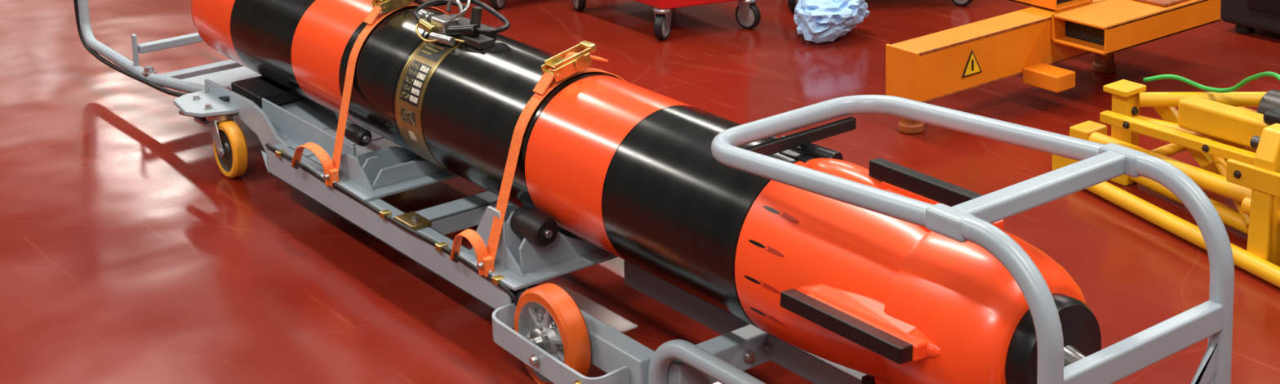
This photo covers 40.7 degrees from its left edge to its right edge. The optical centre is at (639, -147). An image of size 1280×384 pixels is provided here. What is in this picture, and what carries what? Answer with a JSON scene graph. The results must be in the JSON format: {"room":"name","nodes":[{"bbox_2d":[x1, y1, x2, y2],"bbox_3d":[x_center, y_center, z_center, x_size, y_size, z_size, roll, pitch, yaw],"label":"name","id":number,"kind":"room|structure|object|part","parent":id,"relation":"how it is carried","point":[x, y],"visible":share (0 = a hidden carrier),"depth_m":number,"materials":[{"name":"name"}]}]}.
{"room":"torpedo maintenance workshop","nodes":[
{"label":"torpedo maintenance workshop","id":0,"kind":"room"},
{"bbox_2d":[0,0,1279,383],"bbox_3d":[0.035,0.195,8.348,22.000,0.100,24.000,-9,12,-36],"label":"floor","id":1,"kind":"structure","parent":0,"point":[128,255],"depth_m":4.24,"materials":[{"name":"red paint"}]},
{"bbox_2d":[489,0,506,8],"bbox_3d":[-0.470,0.109,6.422,0.505,0.750,0.762,-6,11,-26],"label":"equipment cart","id":2,"kind":"object","parent":1,"relation":"on","point":[495,4],"visible":0.98,"depth_m":6.06,"materials":[{"name":"black metal"}]},
{"bbox_2d":[73,0,1234,383],"bbox_3d":[-0.440,0.588,4.003,0.659,0.625,3.866,-9,12,-36],"label":"cart","id":3,"kind":"object","parent":1,"relation":"on","point":[557,341],"visible":0.54,"depth_m":3.20,"materials":[{"name":"grey paint"}]},
{"bbox_3d":[-1.486,0.583,5.079,0.012,0.105,0.020,-9,12,-36],"label":"bumper post","id":4,"kind":"part","parent":3,"relation":"part of","materials":[{"name":"grey metal"}]},
{"bbox_3d":[-1.424,0.628,5.006,0.042,0.018,0.042,-9,12,-36],"label":"bumper knob","id":5,"kind":"part","parent":3,"relation":"part of","materials":[{"name":"metal"}]},
{"bbox_3d":[-1.238,0.634,5.087,0.392,0.030,0.040,-9,12,-36],"label":"bumper plate","id":6,"kind":"part","parent":3,"relation":"part of","materials":[{"name":"grey paint"}]},
{"bbox_3d":[-1.106,0.655,4.557,0.225,0.012,0.220,-9,12,-36],"label":"caster plate","id":7,"kind":"part","parent":3,"relation":"part of","materials":[{"name":"grey paint"}]},
{"bbox_3d":[-1.125,0.700,4.536,0.070,0.010,0.080,-9,12,-36],"label":"brake plate","id":8,"kind":"part","parent":3,"relation":"part of","materials":[{"name":"metal"}]},
{"bbox_3d":[-1.102,0.642,4.907,0.360,0.008,0.250,-9,12,-36],"label":"bumper plate","id":9,"kind":"part","parent":3,"relation":"part of","materials":[{"name":"grey paint"}]},
{"bbox_3d":[-0.904,0.755,4.281,0.045,0.067,0.006,-9,12,-36],"label":"rail","id":10,"kind":"part","parent":3,"relation":"part of","materials":[{"name":"grey metal"}]},
{"bbox_3d":[-0.818,0.671,4.532,0.400,0.043,0.190,-9,12,-36],"label":"cradle floor plate","id":11,"kind":"part","parent":3,"relation":"part of","materials":[{"name":"grey paint"}]},
{"bbox_3d":[-0.571,0.850,3.854,0.045,0.006,1.100,-9,12,-36],"label":"rail","id":12,"kind":"part","parent":3,"relation":"part of","materials":[{"name":"grey metal"}]},
{"bbox_3d":[-0.573,0.790,3.843,0.045,0.006,1.100,-9,12,-36],"label":"rail","id":13,"kind":"part","parent":3,"relation":"part of","materials":[{"name":"grey metal"}]},
{"bbox_3d":[-0.556,0.818,3.860,0.006,0.067,1.100,-9,12,-36],"label":"rail","id":14,"kind":"part","parent":3,"relation":"part of","materials":[{"name":"grey metal"}]},
{"bbox_3d":[-0.104,0.920,3.290,0.047,0.065,0.410,-9,12,-36],"label":"rail","id":15,"kind":"part","parent":3,"relation":"part of","materials":[{"name":"grey paint"}]},
{"bbox_2d":[191,0,1101,383],"bbox_3d":[-0.235,0.571,3.728,0.410,0.452,2.968,-9,12,-36],"label":"torpedo","id":16,"kind":"object","parent":3,"relation":"in","point":[631,171],"visible":0.9,"depth_m":3.13,"materials":[{"name":"orange paint"}]},
{"bbox_2d":[290,0,448,186],"bbox_3d":[-0.574,0.520,4.146,0.530,0.425,0.182,-9,12,-36],"label":"strap","id":17,"kind":"object","parent":16,"relation":"attached to","point":[331,167],"visible":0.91,"depth_m":4.03,"materials":[{"name":"orange woven webbing"},{"name":"brass zinc"},{"name":"steel"}]},
{"bbox_3d":[-0.711,0.747,3.985,0.020,0.038,0.032,-9,12,-36],"label":"hook plate","id":18,"kind":"part","parent":17,"relation":"part of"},
{"bbox_3d":[-0.447,0.434,3.859,0.070,0.039,0.082,-9,12,-36],"label":"data plate","id":19,"kind":"part","parent":16,"relation":"part of","materials":[{"name":"metal"}]},
{"bbox_2d":[449,40,625,276],"bbox_3d":[-0.154,0.603,3.598,0.529,0.425,0.122,-9,12,-36],"label":"strap","id":20,"kind":"object","parent":16,"relation":"attached to","point":[569,63],"visible":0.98,"depth_m":3.49,"materials":[{"name":"orange woven webbing"},{"name":"brass zinc"},{"name":"steel"}]},
{"bbox_3d":[-0.308,0.827,3.461,0.020,0.038,0.032,-9,12,-36],"label":"hook plate","id":21,"kind":"part","parent":20,"relation":"part of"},
{"bbox_3d":[-0.164,0.431,3.531,0.038,0.011,0.037,-9,12,-36],"label":"ratchet plate","id":22,"kind":"part","parent":20,"relation":"part of","materials":[{"name":"gold metal"}]},
{"bbox_3d":[-0.155,0.414,3.559,0.102,0.032,0.002,-9,12,-36],"label":"ratchet lever","id":23,"kind":"part","parent":20,"relation":"part of","materials":[{"name":"gold metal"}]},
{"bbox_3d":[-0.133,0.418,3.530,0.102,0.032,0.002,-9,12,-36],"label":"ratchet lever","id":24,"kind":"part","parent":20,"relation":"part of","materials":[{"name":"gold metal"}]},
{"bbox_3d":[0.319,0.737,2.698,0.031,0.028,0.270,-9,12,-36],"label":"fin blade","id":25,"kind":"part","parent":16,"relation":"part of","materials":[{"name":"black plastic"}]},
{"bbox_3d":[0.468,0.919,2.840,0.027,0.030,0.270,-9,12,-36],"label":"fin blade","id":26,"kind":"part","parent":16,"relation":"part of","materials":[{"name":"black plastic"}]},
{"bbox_3d":[0.474,0.542,2.787,0.027,0.030,0.270,-9,12,-36],"label":"fin blade","id":27,"kind":"part","parent":16,"relation":"part of","materials":[{"name":"black plastic"}]},
{"bbox_3d":[0.196,0.905,3.308,0.045,0.053,0.700,-9,12,-36],"label":"rail","id":28,"kind":"part","parent":3,"relation":"part of","materials":[{"name":"grey metal"}]},
{"bbox_2d":[572,0,760,39],"bbox_3d":[0.064,0.196,5.830,0.415,0.750,0.629,-7,11,-29],"label":"trolley","id":29,"kind":"object","parent":1,"relation":"on","point":[748,15],"visible":1,"depth_m":5.65,"materials":[{"name":"red metal"}]},
{"bbox_2d":[793,0,869,44],"bbox_3d":[0.625,0.501,5.589,0.251,0.202,0.246,-1,10,1],"label":"plastic sheet","id":30,"kind":"object","parent":1,"relation":"on","point":[820,21],"visible":1,"depth_m":5.51,"materials":[{"name":"white plastic"}]},
{"bbox_2d":[787,0,973,11],"bbox_3d":[0.820,0.174,6.137,0.652,0.650,0.591,-2,10,-1],"label":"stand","id":31,"kind":"object","parent":1,"relation":"on","point":[792,3],"visible":0.71,"depth_m":5.93,"materials":[{"name":"black metal"}]},
{"bbox_2d":[900,117,920,124],"bbox_3d":[0.736,0.697,4.686,0.040,0.077,0.045,-9,12,-36],"label":"foot post","id":32,"kind":"object","parent":1,"relation":"on","point":[910,122],"visible":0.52,"depth_m":4.67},
{"bbox_3d":[0.736,0.697,4.686,0.040,0.077,0.045,-9,12,-36],"label":"foot post","id":33,"kind":"part","parent":32,"relation":"part of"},
{"bbox_2d":[885,0,1206,101],"bbox_3d":[1.203,0.542,4.862,1.101,0.153,0.250,-7,11,-30],"label":"beam","id":34,"kind":"structure","parent":32,"relation":"on","point":[902,64],"depth_m":4.79,"materials":[{"name":"metal"}]},
{"bbox_2d":[961,49,982,77],"bbox_3d":[0.909,0.572,4.723,0.080,0.070,0.002,-9,12,-36],"label":"warning triangle","id":35,"kind":"object","parent":34,"relation":"attached to","point":[971,52],"visible":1,"depth_m":4.72,"materials":[{"name":"yellow plastic"}]},
{"bbox_2d":[971,59,973,71],"bbox_3d":[0.910,0.580,4.723,0.008,0.031,0.001,-9,12,-36],"label":"warning mark","id":36,"kind":"object","parent":34,"relation":"attached to","point":[972,60],"visible":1,"depth_m":4.72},
{"bbox_2d":[890,0,1102,102],"bbox_3d":[1.125,0.531,4.959,1.045,0.140,0.115,-9,12,-36],"label":"beam","id":37,"kind":"structure","parent":34,"relation":"attached to","point":[1004,54],"depth_m":4.78,"materials":[{"name":"orange metal"}]},
{"bbox_2d":[920,51,1092,102],"bbox_3d":[1.154,0.606,4.920,1.025,0.006,0.003,-9,12,-36],"label":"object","id":38,"kind":"object","parent":37,"relation":"attached to","point":[1087,52],"visible":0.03,"depth_m":4.79,"materials":[{"name":"orange metal"}]},
{"bbox_2d":[1022,62,1075,92],"bbox_3d":[1.146,0.628,4.838,0.080,0.046,0.125,-9,12,-36],"label":"stub","id":39,"kind":"object","parent":37,"relation":"attached to","point":[1042,75],"visible":1,"depth_m":4.81,"materials":[{"name":"orange paint"}]},
{"bbox_2d":[1008,0,1091,11],"bbox_3d":[1.109,0.412,5.205,0.170,0.008,0.500,-9,12,-36],"label":"cross sleeve","id":40,"kind":"object","parent":37,"relation":"on","point":[1071,3],"visible":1,"depth_m":5.01,"materials":[{"name":"orange paint"}]},
{"bbox_2d":[1015,0,1057,11],"bbox_3d":[1.044,0.395,5.152,0.008,0.063,0.500,-9,12,-36],"label":"cross sleeve","id":41,"kind":"object","parent":40,"relation":"attached to","point":[1051,4],"visible":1,"depth_m":4.99,"materials":[{"name":"orange paint"}]},
{"bbox_2d":[1056,0,1071,4],"bbox_3d":[1.114,0.386,5.193,0.150,0.044,0.420,-9,12,-36],"label":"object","id":42,"kind":"object","parent":40,"relation":"on","point":[1058,2],"visible":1,"depth_m":5.02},
{"bbox_2d":[1051,0,1104,41],"bbox_3d":[1.384,0.465,5.066,0.530,0.080,0.008,-9,12,-36],"label":"sleeve side","id":43,"kind":"object","parent":34,"relation":"attached to","point":[1058,25],"visible":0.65,"depth_m":4.92,"materials":[{"name":"orange paint"}]},
{"bbox_2d":[1051,18,1220,55],"bbox_3d":[1.441,0.511,5.000,0.530,0.008,0.192,-9,12,-36],"label":"sleeve bottom","id":44,"kind":"object","parent":34,"relation":"attached to","point":[1065,40],"visible":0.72,"depth_m":4.87,"materials":[{"name":"orange paint"}]},
{"bbox_2d":[1065,20,1104,44],"bbox_3d":[1.456,0.473,5.006,0.470,0.060,0.172,-9,12,-36],"label":"dark inside of the sleeve","id":45,"kind":"object","parent":44,"relation":"on","point":[1096,35],"visible":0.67,"depth_m":4.88,"materials":[{"name":"black metal"}]},
{"bbox_2d":[1136,0,1187,6],"bbox_3d":[1.443,0.395,5.192,0.210,0.010,0.480,-9,12,-36],"label":"plate","id":46,"kind":"object","parent":34,"relation":"on","point":[1159,2],"visible":1,"depth_m":4.97,"materials":[{"name":"orange metal"}]},
{"bbox_2d":[1104,0,1221,53],"bbox_3d":[1.495,0.487,4.921,0.530,0.080,0.008,-9,12,-36],"label":"sleeve side","id":47,"kind":"object","parent":34,"relation":"attached to","point":[1132,33],"visible":1,"depth_m":4.91,"materials":[{"name":"orange paint"}]},
{"bbox_2d":[897,120,924,133],"bbox_3d":[0.738,0.742,4.693,0.070,0.025,0.070,-9,12,-36],"label":"pad","id":48,"kind":"object","parent":1,"relation":"on","point":[906,128],"depth_m":4.66,"materials":[{"name":"orange rubber"}]},
{"bbox_2d":[1092,61,1115,73],"bbox_3d":[1.394,0.640,5.182,0.070,0.025,0.070,-9,12,-36],"label":"pad","id":49,"kind":"object","parent":1,"relation":"on","point":[1099,68],"depth_m":5.15,"materials":[{"name":"brown rubber"}]},
{"bbox_2d":[1094,52,1114,65],"bbox_3d":[1.393,0.595,5.175,0.040,0.077,0.045,-9,12,-36],"label":"foot post","id":50,"kind":"object","parent":1,"relation":"on","point":[1099,58],"visible":0.45,"depth_m":5.16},
{"bbox_3d":[1.393,0.595,5.175,0.040,0.077,0.045,-9,12,-36],"label":"foot post","id":51,"kind":"part","parent":50,"relation":"part of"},
{"bbox_2d":[1052,71,1279,288],"bbox_3d":[1.507,0.689,3.859,0.530,0.370,1.264,-6,11,-23],"label":"frame","id":52,"kind":"object","parent":1,"relation":"on","point":[1236,148],"visible":0.9,"depth_m":3.97,"materials":[{"name":"paint"}]},
{"bbox_3d":[1.196,0.696,4.254,0.050,0.240,0.050,-9,12,-36],"label":"post","id":53,"kind":"part","parent":52,"relation":"part of","materials":[{"name":"yellow metal"}]},
{"bbox_3d":[1.292,0.696,3.738,0.008,0.018,0.018,-9,12,-36],"label":"plate","id":54,"kind":"part","parent":52,"relation":"part of","materials":[{"name":"metal"}]},
{"bbox_3d":[1.465,0.727,3.532,0.015,0.050,0.600,-9,12,-36],"label":"head plate","id":55,"kind":"part","parent":52,"relation":"part of","materials":[{"name":"yellow paint"}]},
{"bbox_2d":[1220,0,1279,34],"bbox_3d":[2.457,0.333,5.251,0.650,0.550,1.160,-9,12,-36],"label":"machine","id":56,"kind":"object","parent":1,"relation":"on","point":[1247,15],"visible":1,"depth_m":5.46,"materials":[{"name":"black metal"}]},
{"bbox_3d":[2.060,0.392,5.266,0.020,0.250,0.450,-9,12,-36],"label":"panel","id":57,"kind":"part","parent":56,"relation":"part of","materials":[{"name":"black plastic"}]}
]}

